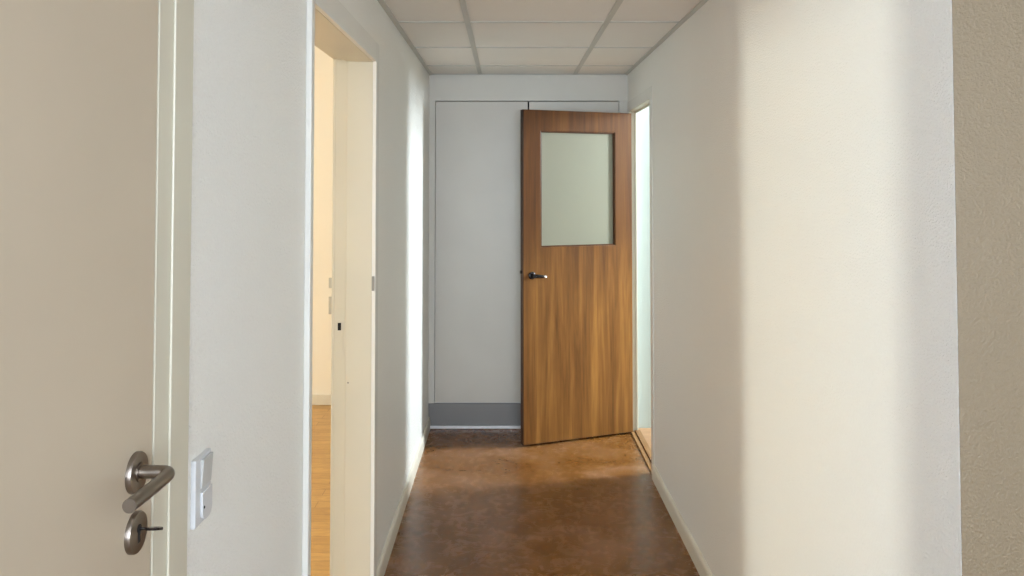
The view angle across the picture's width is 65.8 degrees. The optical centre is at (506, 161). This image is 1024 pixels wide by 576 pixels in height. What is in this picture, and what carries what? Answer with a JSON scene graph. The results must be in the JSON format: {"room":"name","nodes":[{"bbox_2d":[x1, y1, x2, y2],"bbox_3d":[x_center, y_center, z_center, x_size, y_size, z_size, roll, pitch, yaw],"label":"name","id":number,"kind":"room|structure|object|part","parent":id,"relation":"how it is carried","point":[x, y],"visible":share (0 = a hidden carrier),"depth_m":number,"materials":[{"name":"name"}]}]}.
{"room":"office corridor","nodes":[
{"label":"office corridor","id":0,"kind":"room"},
{"bbox_2d":[187,0,428,575],"bbox_3d":[-0.555,0.229,1.570,0.134,2.650,6.953,0,-2,0],"label":"wall","id":1,"kind":"structure","parent":0,"point":[246,357],"depth_m":1.61,"materials":[{"name":"white paint"}]},
{"bbox_2d":[0,0,174,575],"bbox_3d":[-0.483,0.546,0.674,0.100,1.944,0.824,0,-2,0],"label":"door","id":2,"kind":"structure","parent":1,"relation":"in","point":[79,480],"depth_m":0.90,"materials":[{"name":"beige paint"}]},
{"bbox_3d":[-0.458,0.407,0.987,0.048,0.019,0.123,0,-2,0],"label":"lever","id":3,"kind":"part","parent":2,"relation":"part of","materials":[{"name":"metal"}]},
{"bbox_2d":[139,526,162,530],"bbox_3d":[-0.467,0.482,1.037,0.030,0.011,0.023,0,-2,0],"label":"key","id":4,"kind":"object","parent":2,"relation":"attached to","point":[155,528],"visible":1,"depth_m":1.03,"materials":[{"name":"metal"}]},
{"bbox_2d":[150,0,193,575],"bbox_3d":[-0.553,0.504,0.685,0.138,2.045,1.031,0,-2,0],"label":"door frame","id":5,"kind":"structure","parent":1,"relation":"attached to","point":[172,270],"depth_m":1.15,"materials":[{"name":"beige paint"}]},
{"bbox_3d":[-0.486,0.504,0.685,0.004,2.045,1.031,0,-2,0],"label":"casing","id":6,"kind":"part","parent":5,"relation":"part of","materials":[{"name":"beige paint"}]},
{"bbox_2d":[190,448,212,529],"bbox_3d":[-0.482,0.517,1.252,0.014,0.105,0.064,0,-2,0],"label":"light switch","id":7,"kind":"object","parent":1,"relation":"attached to","point":[201,466],"visible":1,"depth_m":1.24,"materials":[{"name":"white plastic"}]},
{"bbox_2d":[302,0,378,575],"bbox_3d":[-0.554,0.565,2.383,0.160,2.030,1.060,0,-2,0],"label":"door frame","id":8,"kind":"structure","parent":1,"relation":"attached to","point":[330,27],"depth_m":2.84,"materials":[{"name":"beige paint"}]},
{"bbox_3d":[-0.628,0.565,2.383,0.012,2.030,1.060,0,-2,0],"label":"casing","id":9,"kind":"part","parent":8,"relation":"part of","materials":[{"name":"beige paint"}]},
{"bbox_3d":[-0.603,0.615,2.851,0.022,0.160,0.002,0,-2,0],"label":"strike plate","id":10,"kind":"part","parent":8,"relation":"part of","materials":[{"name":"beige paint"}]},
{"bbox_3d":[-0.482,0.441,2.847,0.010,0.052,0.003,0,-2,0],"label":"catch plate","id":11,"kind":"part","parent":8,"relation":"part of","materials":[{"name":"metal"}]},
{"bbox_2d":[377,417,429,575],"bbox_3d":[-0.481,1.564,3.040,0.013,0.074,3.731,0,-2,0],"label":"baseboard","id":12,"kind":"structure","parent":1,"relation":"attached to","point":[384,559],"depth_m":3.59,"materials":[{"name":"beige paint"}]},
{"bbox_2d":[312,46,332,393],"bbox_3d":[-5.144,0.354,5.542,9.312,2.650,0.100,0,-2,0],"label":"wall","id":13,"kind":"structure","parent":0,"point":[323,76],"depth_m":5.49,"materials":[{"name":"beige paint"}]},
{"bbox_2d":[312,394,330,404],"bbox_3d":[-5.111,1.642,5.444,8.978,0.070,0.014,0,-2,0],"label":"baseboard","id":14,"kind":"structure","parent":13,"relation":"attached to","point":[317,399],"depth_m":5.44,"materials":[{"name":"white paint"}]},
{"bbox_2d":[329,278,331,313],"bbox_3d":[-1.218,0.931,5.466,0.015,0.240,0.016,0,-2,0],"label":"wall socket","id":15,"kind":"object","parent":13,"relation":"attached to","point":[330,279],"visible":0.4,"depth_m":5.46,"materials":[{"name":"grey plastic"}]},
{"bbox_3d":[-1.192,0.842,5.471,0.080,0.070,0.013,0,-2,0],"label":"socket plate","id":16,"kind":"part","parent":15,"relation":"part of","materials":[{"name":"grey plastic"}]},
{"bbox_3d":[-1.192,0.997,5.466,0.080,0.120,0.013,0,-2,0],"label":"socket plate","id":17,"kind":"part","parent":15,"relation":"part of","materials":[{"name":"grey plastic"}]},
{"bbox_2d":[311,405,699,575],"bbox_3d":[-3.200,1.576,1.751,12.800,0.030,7.400,0,-2,0],"label":"floor","id":18,"kind":"structure","parent":0,"point":[481,502],"depth_m":3.66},
{"bbox_2d":[428,101,627,428],"bbox_3d":[0.135,0.645,5.092,1.246,2.037,0.326,0,-2,0],"label":"double door","id":19,"kind":"structure","parent":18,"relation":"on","point":[474,358],"depth_m":4.94,"materials":[{"name":"grey paint"}]},
{"bbox_3d":[0.135,1.572,4.913,1.246,0.136,0.017,0,-2,0],"label":"kick plate","id":20,"kind":"part","parent":19,"relation":"part of","materials":[{"name":"grey paint"}]},
{"bbox_3d":[-0.159,0.563,4.948,0.578,1.875,0.019,0,-2,0],"label":"door","id":21,"kind":"part","parent":19,"relation":"part of","materials":[{"name":"grey paint"}]},
{"bbox_3d":[0.420,0.563,4.948,0.562,1.875,0.019,0,-2,0],"label":"door","id":22,"kind":"part","parent":19,"relation":"part of","materials":[{"name":"grey paint"}]},
{"bbox_2d":[631,430,650,471],"bbox_3d":[0.785,1.640,4.492,0.060,0.014,0.698,0,-2,0],"label":"threshold","id":23,"kind":"object","parent":18,"relation":"on","point":[640,441],"visible":0.65,"depth_m":4.55,"materials":[{"name":"brown wood"}]},
{"bbox_2d":[429,75,650,427],"bbox_3d":[1.456,0.237,5.006,3.888,2.850,0.117,0,-2,0],"label":"wall","id":24,"kind":"structure","parent":0,"point":[442,88],"depth_m":4.97,"materials":[{"name":"grey paint"}]},
{"bbox_2d":[377,0,707,74],"bbox_3d":[0.906,-0.681,1.549,2.788,0.062,6.853,0,-2,0],"label":"ceiling","id":25,"kind":"structure","parent":0,"point":[448,37],"depth_m":3.58,"materials":[{"name":"tile"}]},
{"bbox_2d":[628,0,961,575],"bbox_3d":[0.780,0.179,3.150,0.045,2.850,3.629,0,-2,0],"label":"wall","id":26,"kind":"structure","parent":0,"point":[805,331],"depth_m":1.98,"materials":[{"name":"white paint"}]},
{"bbox_2d":[520,109,632,445],"bbox_3d":[0.418,0.672,4.727,0.731,1.940,0.158,1,-2,-21],"label":"door","id":27,"kind":"structure","parent":26,"relation":"in","point":[576,166],"depth_m":4.71,"materials":[{"name":"brown wood"}]},
{"bbox_3d":[0.185,0.666,4.582,0.085,0.025,0.056,1,-2,-21],"label":"lever","id":28,"kind":"part","parent":27,"relation":"part of","materials":[{"name":"metal"}]},
{"bbox_3d":[0.422,0.167,4.744,0.481,0.671,0.005,1,-2,-21],"label":"glass pane","id":29,"kind":"part","parent":27,"relation":"part of","materials":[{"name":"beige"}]},
{"bbox_2d":[627,86,653,473],"bbox_3d":[0.779,0.632,4.515,0.049,2.030,0.826,0,-2,0],"label":"door frame","id":30,"kind":"structure","parent":26,"relation":"attached to","point":[643,100],"depth_m":4.85,"materials":[{"name":"beige paint"}]},
{"bbox_2d":[652,464,712,575],"bbox_3d":[0.751,1.553,2.682,0.013,0.074,2.778,0,-2,0],"label":"baseboard","id":31,"kind":"structure","parent":26,"relation":"attached to","point":[686,536],"depth_m":3.38,"materials":[{"name":"beige paint"}]},
{"bbox_2d":[952,0,1023,575],"bbox_3d":[1.529,0.418,1.371,1.542,2.260,0.092,0,-2,0],"label":"wall","id":32,"kind":"structure","parent":0,"point":[988,35],"depth_m":1.33,"materials":[{"name":"beige paint"}]}
]}

